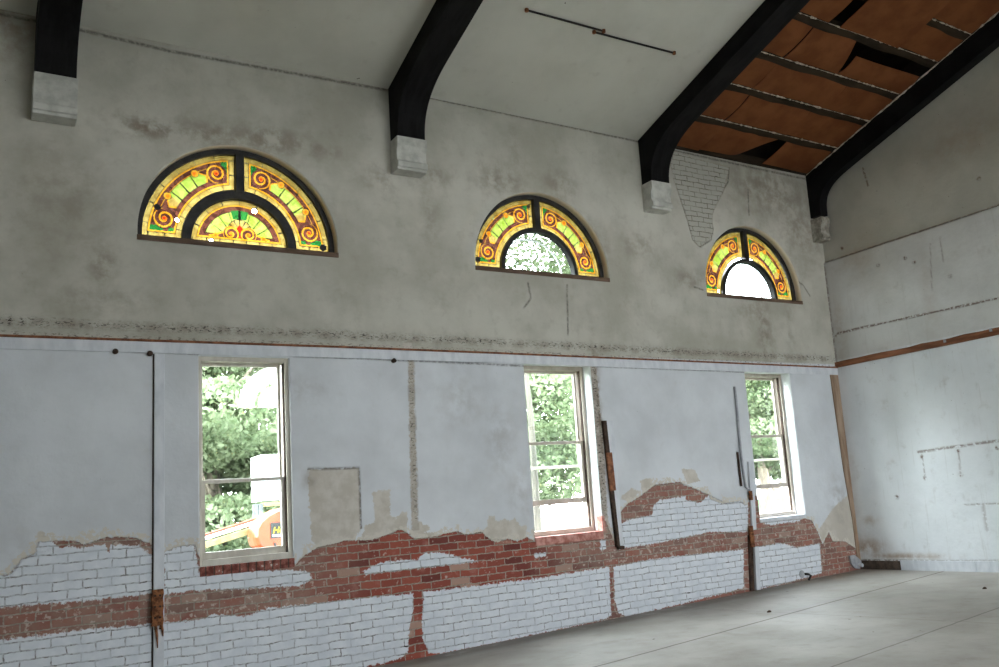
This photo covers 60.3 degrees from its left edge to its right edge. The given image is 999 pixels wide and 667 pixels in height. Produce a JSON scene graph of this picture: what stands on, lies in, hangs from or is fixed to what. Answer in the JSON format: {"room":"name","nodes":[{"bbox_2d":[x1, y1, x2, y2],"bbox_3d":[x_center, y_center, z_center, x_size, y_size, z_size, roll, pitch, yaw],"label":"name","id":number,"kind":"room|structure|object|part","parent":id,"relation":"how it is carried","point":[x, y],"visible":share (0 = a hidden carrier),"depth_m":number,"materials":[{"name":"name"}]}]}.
{"room":"abandoned church hall","nodes":[
{"label":"abandoned church hall","id":0,"kind":"room"},
{"bbox_2d":[0,0,764,140],"bbox_3d":[1.257,-5.163,4.940,16.912,2.470,11.540,3,-13,-32],"label":"ceiling","id":1,"kind":"structure","parent":0,"point":[508,59],"depth_m":9.51,"materials":[{"name":"paint"}]},
{"bbox_2d":[34,0,82,77],"bbox_3d":[-2.643,-4.055,5.680,0.330,2.596,5.750,3,-13,-32],"label":"roof beam","id":2,"kind":"structure","parent":1,"relation":"attached to","point":[57,28],"depth_m":7.63,"materials":[{"name":"black wood"}]},
{"bbox_2d":[388,0,482,140],"bbox_3d":[0.347,-3.914,7.529,0.364,2.596,5.750,3,-13,-32],"label":"roof beam","id":3,"kind":"structure","parent":1,"relation":"attached to","point":[411,88],"depth_m":9.22,"materials":[{"name":"black wood"}]},
{"bbox_2d":[524,8,605,32],"bbox_3d":[0.730,-3.423,9.414,1.078,0.036,0.044,3,-13,-31],"label":"rod","id":4,"kind":"object","parent":1,"relation":"attached to","point":[525,9],"visible":1,"depth_m":9.39,"materials":[{"name":"metal"}]},
{"bbox_2d":[592,30,675,54],"bbox_3d":[1.575,-3.368,9.964,1.236,0.039,0.044,2,-13,-31],"label":"rod","id":5,"kind":"object","parent":1,"relation":"attached to","point":[593,31],"visible":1,"depth_m":9.94,"materials":[{"name":"metal"}]},
{"bbox_2d":[638,0,809,184],"bbox_3d":[3.480,-3.766,9.465,0.346,2.596,5.754,3,-13,-32],"label":"roof beam","id":6,"kind":"structure","parent":1,"relation":"attached to","point":[657,145],"depth_m":10.66,"materials":[{"name":"black wood"}]},
{"bbox_2d":[675,146,806,175],"bbox_3d":[3.425,-2.592,12.589,3.561,0.125,0.035,3,-13,-32],"label":"wall plate","id":7,"kind":"object","parent":6,"relation":"attached to","point":[742,158],"visible":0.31,"depth_m":12.67,"materials":[{"name":"grey wood"}]},
{"bbox_2d":[800,0,851,22],"bbox_3d":[3.788,-3.962,10.028,0.867,0.208,0.580,3,-13,-32],"label":"ceiling panel","id":8,"kind":"object","parent":6,"relation":"attached to","point":[825,10],"visible":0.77,"depth_m":10.22,"materials":[{"name":"brown wood"}]},
{"bbox_2d":[805,11,998,218],"bbox_3d":[6.327,-3.632,11.225,0.208,2.596,5.754,3,-13,-33],"label":"roof beam","id":9,"kind":"structure","parent":1,"relation":"attached to","point":[982,42],"depth_m":12.12,"materials":[{"name":"paint"}]},
{"bbox_2d":[696,115,837,151],"bbox_3d":[3.761,-2.877,12.198,3.162,0.130,0.134,3,-13,-32],"label":"purlin","id":10,"kind":"object","parent":9,"relation":"attached to","point":[702,118],"visible":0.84,"depth_m":12.17,"materials":[{"name":"paint"}]},
{"bbox_2d":[677,121,721,150],"bbox_3d":[2.592,-2.745,11.786,0.823,0.201,0.560,3,-13,-32],"label":"ceiling panel","id":11,"kind":"object","parent":10,"relation":"attached to","point":[698,134],"visible":0.61,"depth_m":11.85,"materials":[{"name":"brown wood"}]},
{"bbox_2d":[700,126,777,154],"bbox_3d":[3.463,-2.791,12.309,1.196,0.325,0.500,3,-13,-32],"label":"ceiling panel","id":12,"kind":"object","parent":10,"relation":"attached to","point":[728,141],"visible":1,"depth_m":12.19,"materials":[{"name":"brown wood"}]},
{"bbox_2d":[762,142,830,172],"bbox_3d":[4.514,-2.654,12.973,1.062,0.201,0.560,3,-13,-32],"label":"ceiling panel","id":13,"kind":"object","parent":10,"relation":"attached to","point":[790,156],"visible":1,"depth_m":12.94,"materials":[{"name":"brown wood"}]},
{"bbox_2d":[725,83,868,125],"bbox_3d":[4.050,-3.175,11.767,3.165,0.130,0.133,3,-13,-32],"label":"purlin","id":14,"kind":"object","parent":9,"relation":"attached to","point":[734,87],"visible":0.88,"depth_m":11.74,"materials":[{"name":"paint"}]},
{"bbox_2d":[701,90,748,119],"bbox_3d":[2.863,-3.057,11.315,0.752,0.185,0.510,3,-13,-32],"label":"ceiling panel","id":15,"kind":"object","parent":14,"relation":"attached to","point":[727,102],"visible":0.57,"depth_m":11.38,"materials":[{"name":"brown wood"}]},
{"bbox_2d":[726,96,809,134],"bbox_3d":[3.723,-3.017,11.847,1.222,0.183,0.510,3,-13,-32],"label":"ceiling panel","id":16,"kind":"object","parent":14,"relation":"attached to","point":[754,112],"visible":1,"depth_m":11.83,"materials":[{"name":"brown wood"}]},
{"bbox_2d":[753,64,845,107],"bbox_3d":[4.023,-3.303,11.443,1.415,0.170,0.470,3,-13,-32],"label":"ceiling panel","id":17,"kind":"object","parent":14,"relation":"on","point":[782,81],"visible":1,"depth_m":11.42,"materials":[{"name":"brown wood"}]},
{"bbox_2d":[786,112,861,146],"bbox_3d":[4.756,-2.968,12.486,1.205,0.185,0.510,3,-13,-32],"label":"ceiling panel","id":18,"kind":"object","parent":14,"relation":"attached to","point":[817,128],"visible":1,"depth_m":12.46,"materials":[{"name":"brown wood"}]},
{"bbox_2d":[756,51,898,99],"bbox_3d":[4.319,-3.452,11.365,3.168,0.130,0.132,3,-13,-32],"label":"purlin","id":19,"kind":"object","parent":9,"relation":"attached to","point":[796,66],"visible":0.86,"depth_m":11.32,"materials":[{"name":"paint"}]},
{"bbox_2d":[732,58,775,87],"bbox_3d":[3.120,-3.346,10.885,0.702,0.172,0.470,3,-13,-32],"label":"ceiling panel","id":20,"kind":"object","parent":19,"relation":"attached to","point":[757,69],"visible":0.48,"depth_m":10.96,"materials":[{"name":"brown wood"}]},
{"bbox_2d":[823,86,892,119],"bbox_3d":[5.088,-3.253,12.101,1.084,0.172,0.470,3,-13,-32],"label":"ceiling panel","id":21,"kind":"object","parent":19,"relation":"attached to","point":[856,102],"visible":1,"depth_m":12.07,"materials":[{"name":"brown wood"}]},
{"bbox_2d":[837,56,918,93],"bbox_3d":[5.166,-3.494,11.667,1.437,0.121,0.310,3,-13,-32],"label":"ceiling panel","id":22,"kind":"object","parent":19,"relation":"attached to","point":[860,69],"visible":1,"depth_m":11.61,"materials":[{"name":"brown wood"}]},
{"bbox_2d":[793,12,937,67],"bbox_3d":[4.623,-3.766,10.910,3.171,0.130,0.131,3,-13,-32],"label":"purlin","id":23,"kind":"object","parent":9,"relation":"attached to","point":[833,27],"visible":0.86,"depth_m":10.85,"materials":[{"name":"paint"}]},
{"bbox_2d":[762,19,811,56],"bbox_3d":[3.405,-3.641,10.456,0.703,0.195,0.540,3,-13,-32],"label":"ceiling panel","id":24,"kind":"object","parent":23,"relation":"attached to","point":[794,31],"visible":0.44,"depth_m":10.53,"materials":[{"name":"brown wood"}]},
{"bbox_2d":[784,28,855,73],"bbox_3d":[4.165,-3.605,10.925,1.034,0.193,0.540,3,-13,-32],"label":"ceiling panel","id":25,"kind":"object","parent":23,"relation":"attached to","point":[820,49],"visible":1,"depth_m":10.88,"materials":[{"name":"brown wood"}]},
{"bbox_2d":[861,0,970,39],"bbox_3d":[4.866,-4.016,10.548,3.174,0.130,0.130,3,-13,-32],"label":"purlin","id":26,"kind":"object","parent":9,"relation":"attached to","point":[947,29],"visible":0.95,"depth_m":11.11,"materials":[{"name":"paint"}]},
{"bbox_2d":[840,0,950,47],"bbox_3d":[4.898,-3.966,10.523,1.190,0.304,0.880,3,-13,-32],"label":"ceiling panel","id":27,"kind":"object","parent":26,"relation":"attached to","point":[893,23],"visible":1,"depth_m":10.62,"materials":[{"name":"brown wood"}]},
{"bbox_2d":[900,25,962,61],"bbox_3d":[5.694,-3.828,11.291,0.983,0.156,0.420,3,-13,-32],"label":"ceiling panel","id":28,"kind":"object","parent":26,"relation":"attached to","point":[932,43],"visible":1,"depth_m":11.27,"materials":[{"name":"brown wood"}]},
{"bbox_3d":[5.182,-4.340,10.077,3.177,0.130,0.133,3,-13,-32],"label":"purlin","id":29,"kind":"object","parent":9,"relation":"on","visible":0},
{"bbox_2d":[934,0,998,32],"bbox_3d":[5.503,-4.137,10.584,2.094,0.201,0.560,3,-13,-32],"label":"ceiling panel","id":30,"kind":"object","parent":29,"relation":"attached to","point":[968,16],"visible":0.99,"depth_m":10.91,"materials":[{"name":"brown wood"}]},
{"bbox_2d":[0,9,860,666],"bbox_3d":[-1.750,0.320,8.825,16.323,6.600,0.330,3,-13,-32],"label":"wall","id":31,"kind":"structure","parent":0,"point":[413,530],"depth_m":8.88,"materials":[{"name":"paint"}]},
{"bbox_2d":[31,71,77,126],"bbox_3d":[-3.983,-2.097,7.697,0.354,0.380,0.205,3,-13,-32],"label":"corbel","id":32,"kind":"object","parent":31,"relation":"attached to","point":[54,97],"visible":1,"depth_m":7.63,"materials":[{"name":"paint"}]},
{"bbox_2d":[151,354,164,666],"bbox_3d":[-2.971,1.667,7.476,0.111,3.042,0.075,3,-13,-32],"label":"board","id":33,"kind":"object","parent":31,"relation":"attached to","point":[158,434],"depth_m":7.51,"materials":[{"name":"grey wood"}]},
{"bbox_3d":[-2.908,2.424,7.308,0.103,0.479,0.044,3,-13,-32],"label":"rusted bracket","id":34,"kind":"part","parent":33,"relation":"part of","materials":[{"name":"brown metal"}]},
{"bbox_3d":[-2.916,2.336,7.327,0.102,0.299,0.029,3,-13,-32],"label":"plate","id":35,"kind":"part","parent":33,"relation":"part of","materials":[{"name":"metal"}]},
{"bbox_2d":[137,149,338,257],"bbox_3d":[-2.597,-1.336,8.616,1.960,1.080,0.205,3,-13,-32],"label":"window","id":36,"kind":"structure","parent":31,"relation":"in","point":[213,194],"depth_m":8.62,"materials":[{"name":"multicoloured glass"}]},
{"bbox_3d":[-2.558,-0.834,8.516,1.960,0.053,0.205,3,-13,-32],"label":"sill","id":37,"kind":"part","parent":36,"relation":"part of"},
{"bbox_2d":[390,135,427,177],"bbox_3d":[-1.005,-1.956,9.538,0.365,0.380,0.205,3,-13,-32],"label":"corbel","id":38,"kind":"object","parent":31,"relation":"attached to","point":[407,154],"visible":1,"depth_m":9.47,"materials":[{"name":"paint"}]},
{"bbox_2d":[0,334,837,576],"bbox_3d":[0.539,1.287,9.926,11.111,2.125,0.225,3,-13,-32],"label":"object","id":39,"kind":"structure","parent":31,"relation":"in","point":[285,550],"depth_m":8.25,"materials":[{"name":"beige paint"}]},
{"bbox_3d":[-2.471,0.847,8.212,0.774,1.130,0.035,3,-13,-32],"label":"sash frame","id":40,"kind":"part","parent":39,"relation":"part of","materials":[{"name":"beige paint"}]},
{"bbox_3d":[-2.379,1.706,8.002,0.774,0.708,0.035,3,-13,-32],"label":"sash frame","id":41,"kind":"part","parent":39,"relation":"part of","materials":[{"name":"beige paint"}]},
{"bbox_3d":[-2.301,2.134,7.856,0.858,0.082,0.072,3,-13,-32],"label":"brick sill","id":42,"kind":"part","parent":39,"relation":"part of","materials":[{"name":"red brick"}]},
{"bbox_2d":[475,195,609,281],"bbox_3d":[0.440,-1.176,10.562,1.961,1.064,0.325,3,-13,-32],"label":"window","id":43,"kind":"structure","parent":31,"relation":"in","point":[527,234],"depth_m":10.54,"materials":[{"name":"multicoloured glass"}]},
{"bbox_3d":[0.459,-0.984,10.517,1.020,0.510,0.001,3,-13,-32],"label":"clear glass","id":44,"kind":"part","parent":43,"relation":"part of","materials":[{"name":"clear glass"}]},
{"bbox_3d":[0.509,-0.694,10.413,1.961,0.053,0.205,3,-13,-32],"label":"sill","id":45,"kind":"part","parent":43,"relation":"part of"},
{"bbox_2d":[524,366,605,545],"bbox_3d":[0.671,1.392,10.064,1.002,2.050,0.311,3,-13,-32],"label":"window","id":46,"kind":"structure","parent":31,"relation":"in","point":[547,537],"depth_m":10.21,"materials":[{"name":"beige paint"}]},
{"bbox_3d":[0.578,1.025,10.233,0.901,1.162,0.035,3,-13,-32],"label":"sash frame","id":47,"kind":"part","parent":46,"relation":"part of","materials":[{"name":"beige paint"}]},
{"bbox_3d":[0.640,1.631,10.067,0.891,0.727,0.035,3,-13,-32],"label":"sash frame","id":48,"kind":"part","parent":46,"relation":"part of","materials":[{"name":"beige paint"}]},
{"bbox_3d":[0.763,2.334,9.800,0.958,0.090,0.166,3,-13,-32],"label":"brick sill","id":49,"kind":"part","parent":46,"relation":"part of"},
{"bbox_2d":[601,421,624,548],"bbox_3d":[1.362,1.783,10.180,0.164,1.507,0.068,3,-13,-32],"label":"batten","id":50,"kind":"object","parent":31,"relation":"attached to","point":[607,426],"visible":1,"depth_m":10.17,"materials":[{"name":"black wood"}]},
{"bbox_2d":[642,180,672,214],"bbox_3d":[2.106,-1.810,11.460,0.357,0.380,0.205,3,-13,-32],"label":"corbel","id":51,"kind":"object","parent":31,"relation":"attached to","point":[655,194],"visible":1,"depth_m":11.38,"materials":[{"name":"paint"}]},
{"bbox_2d":[733,387,749,489],"bbox_3d":[3.183,1.390,11.442,0.160,1.377,0.034,3,-13,-32],"label":"conduit","id":52,"kind":"object","parent":31,"relation":"attached to","point":[735,392],"visible":1,"depth_m":11.39,"materials":[{"name":"grey metal"}]},
{"bbox_2d":[747,462,760,590],"bbox_3d":[3.300,2.500,11.230,0.346,1.630,0.055,3,-13,-32],"label":"board","id":53,"kind":"object","parent":31,"relation":"attached to","point":[753,552],"visible":1,"depth_m":11.14,"materials":[{"name":"wood"}]},
{"bbox_2d":[706,228,802,304],"bbox_3d":[3.542,-0.981,12.467,1.961,1.114,0.325,3,-13,-32],"label":"window","id":54,"kind":"structure","parent":31,"relation":"in","point":[764,277],"depth_m":12.47,"materials":[{"name":"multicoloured glass"}]},
{"bbox_3d":[3.564,-0.764,12.418,1.020,0.510,0.001,3,-13,-32],"label":"clear glass","id":55,"kind":"part","parent":54,"relation":"part of","materials":[{"name":"clear glass"}]},
{"bbox_3d":[3.613,-0.475,12.313,1.961,0.053,0.205,3,-13,-32],"label":"sill","id":56,"kind":"part","parent":54,"relation":"part of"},
{"bbox_2d":[745,374,805,522],"bbox_3d":[3.715,1.560,11.940,0.992,2.028,0.309,3,-13,-32],"label":"window","id":57,"kind":"structure","parent":31,"relation":"in","point":[776,384],"depth_m":12.13,"materials":[{"name":"beige paint"}]},
{"bbox_3d":[3.629,1.209,12.109,0.874,1.174,0.035,3,-13,-32],"label":"sash frame","id":58,"kind":"part","parent":57,"relation":"part of","materials":[{"name":"beige paint"}]},
{"bbox_3d":[3.680,1.780,11.944,0.857,0.734,0.035,3,-13,-32],"label":"sash frame","id":59,"kind":"part","parent":57,"relation":"part of","materials":[{"name":"beige paint"}]},
{"bbox_3d":[3.791,2.510,11.664,0.909,0.050,0.164,3,-13,-32],"label":"sill","id":60,"kind":"part","parent":57,"relation":"part of","materials":[{"name":"white paint"}]},
{"bbox_2d":[799,570,811,579],"bbox_3d":[4.112,3.248,11.537,0.161,0.137,0.085,3,-13,-32],"label":"pipe elbow","id":61,"kind":"object","parent":31,"relation":"attached to","point":[802,574],"visible":1,"depth_m":11.54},
{"bbox_2d":[810,216,831,242],"bbox_3d":[4.936,-1.588,13.188,0.211,0.360,0.205,3,-13,-32],"label":"corbel","id":62,"kind":"object","parent":31,"relation":"attached to","point":[820,225],"visible":1,"depth_m":13.13,"materials":[{"name":"paint"}]},
{"bbox_2d":[830,366,860,567],"bbox_3d":[5.056,1.907,12.509,0.236,2.918,0.014,3,-13,-32],"label":"trim","id":63,"kind":"structure","parent":31,"relation":"attached to","point":[834,379],"depth_m":12.54,"materials":[{"name":"wood"}]},
{"bbox_2d":[377,569,998,666],"bbox_3d":[1.698,1.987,3.287,16.900,0.363,11.850,3,-13,-32],"label":"floor","id":64,"kind":"structure","parent":0,"point":[861,617],"depth_m":8.23,"materials":[{"name":"concrete"}]},
{"bbox_2d":[848,555,863,568],"bbox_3d":[5.056,3.227,12.133,0.259,0.198,0.088,3,-13,-32],"label":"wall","id":65,"kind":"structure","parent":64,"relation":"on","point":[855,562],"depth_m":12.12,"materials":[{"name":"grey paint"}]},
{"bbox_2d":[715,0,911,158],"bbox_3d":[4.869,-4.265,10.766,4.568,2.283,6.250,3,-13,-32],"label":"roof","id":66,"kind":"structure","parent":0,"point":[765,151],"depth_m":11.94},
{"bbox_2d":[823,47,998,560],"bbox_3d":[8.007,-1.766,8.362,0.441,8.432,11.528,3,-13,-32],"label":"wall","id":67,"kind":"structure","parent":0,"point":[911,255],"depth_m":11.70,"materials":[{"name":"paint"}]},
{"bbox_2d":[835,327,998,367],"bbox_3d":[7.937,-0.687,8.214,0.047,0.095,11.200,3,-13,-32],"label":"rail","id":68,"kind":"object","parent":67,"relation":"attached to","point":[992,331],"visible":1,"depth_m":11.68,"materials":[{"name":"brown wood"}]},
{"bbox_2d":[861,560,998,572],"bbox_3d":[8.071,2.124,7.538,0.034,0.145,11.300,3,-13,-32],"label":"baseboard","id":69,"kind":"structure","parent":67,"relation":"attached to","point":[914,565],"depth_m":11.27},
{"label":"outside","id":70,"kind":"structure","parent":0,"visible":0},
{"bbox_2d":[757,491,785,516],"bbox_3d":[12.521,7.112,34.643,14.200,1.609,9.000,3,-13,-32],"label":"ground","id":71,"kind":"structure","parent":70,"point":[779,503],"depth_m":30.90,"materials":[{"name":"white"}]},
{"bbox_2d":[756,478,783,498],"bbox_3d":[11.814,6.124,32.910,9.900,1.350,0.140,3,-13,-32],"label":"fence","id":72,"kind":"object","parent":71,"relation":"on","point":[777,494],"visible":0.03,"depth_m":31.93,"materials":[{"name":"white"}]},
{"bbox_3d":[11.800,5.581,32.976,9.900,0.200,0.040,3,-13,-32],"label":"rail","id":73,"kind":"part","parent":72,"relation":"part of","materials":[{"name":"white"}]},
{"bbox_3d":[11.837,6.070,32.878,9.900,0.200,0.040,3,-13,-32],"label":"rail","id":74,"kind":"part","parent":72,"relation":"part of","materials":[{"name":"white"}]},
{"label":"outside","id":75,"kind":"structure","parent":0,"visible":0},
{"bbox_2d":[541,514,584,533],"bbox_3d":[-14.885,13.596,51.595,150.000,0.300,89.670,3,-13,-32],"label":"ground","id":76,"kind":"structure","parent":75,"point":[575,520],"depth_m":79.88,"materials":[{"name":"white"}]},
{"bbox_2d":[205,517,256,547],"bbox_3d":[-3.618,3.463,11.286,1.009,2.001,0.450,3,-13,-32],"label":"conveyor","id":77,"kind":"object","parent":76,"relation":"on","point":[247,523],"visible":0.13,"depth_m":11.32,"materials":[{"name":"yellow metal"}]},
{"bbox_2d":[202,367,280,551],"bbox_3d":[-5.664,2.620,16.773,5.438,6.123,5.545,-6,-11,8],"label":"tree","id":78,"kind":"object","parent":76,"relation":"on","point":[233,435],"visible":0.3,"depth_m":15.15,"materials":[{"name":"green plant"}]},
{"bbox_2d":[248,508,280,547],"bbox_3d":[-2.733,3.342,11.322,1.124,2.114,0.462,3,-13,-32],"label":"machine","id":79,"kind":"object","parent":76,"relation":"on","point":[265,530],"visible":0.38,"depth_m":11.13,"materials":[{"name":"orange paint"}]},
{"bbox_2d":[251,454,280,517],"bbox_3d":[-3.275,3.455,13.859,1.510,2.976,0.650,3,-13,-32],"label":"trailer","id":80,"kind":"object","parent":76,"relation":"on","point":[261,465],"visible":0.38,"depth_m":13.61,"materials":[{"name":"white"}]},
{"bbox_3d":[-3.733,3.748,13.208,0.070,2.216,0.070,3,-13,-32],"label":"post","id":81,"kind":"part","parent":80,"relation":"part of","materials":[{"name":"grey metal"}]},
{"bbox_3d":[-3.667,3.753,13.248,0.070,2.211,0.070,3,-13,-32],"label":"post","id":82,"kind":"part","parent":80,"relation":"part of","materials":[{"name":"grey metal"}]},
{"bbox_3d":[-3.132,2.605,13.822,1.374,0.085,0.050,3,-13,-32],"label":"rail","id":83,"kind":"part","parent":80,"relation":"part of","materials":[{"name":"white metal"}]},
{"bbox_3d":[-3.131,2.713,13.832,1.354,0.061,0.150,3,-13,-32],"label":"rail","id":84,"kind":"part","parent":80,"relation":"part of","materials":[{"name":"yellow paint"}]},
{"bbox_2d":[524,374,541,530],"bbox_3d":[0.484,2.041,12.263,0.162,4.552,0.138,3,-13,-32],"label":"window frame","id":85,"kind":"structure","parent":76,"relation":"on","point":[533,456],"depth_m":12.29,"materials":[{"name":"white wood"}]},
{"bbox_2d":[493,218,581,513],"bbox_3d":[0.101,0.896,19.984,6.456,9.886,6.729,-5,-11,2],"label":"tree","id":86,"kind":"object","parent":76,"relation":"on","point":[557,423],"visible":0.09,"depth_m":17.99,"materials":[{"name":"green plant"}]},
{"bbox_2d":[745,380,782,512],"bbox_3d":[7.081,2.930,23.462,4.112,6.226,4.504,-9,-12,21],"label":"tree","id":87,"kind":"object","parent":76,"relation":"on","point":[759,393],"visible":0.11,"depth_m":22.43,"materials":[{"name":"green plant"}]}
]}

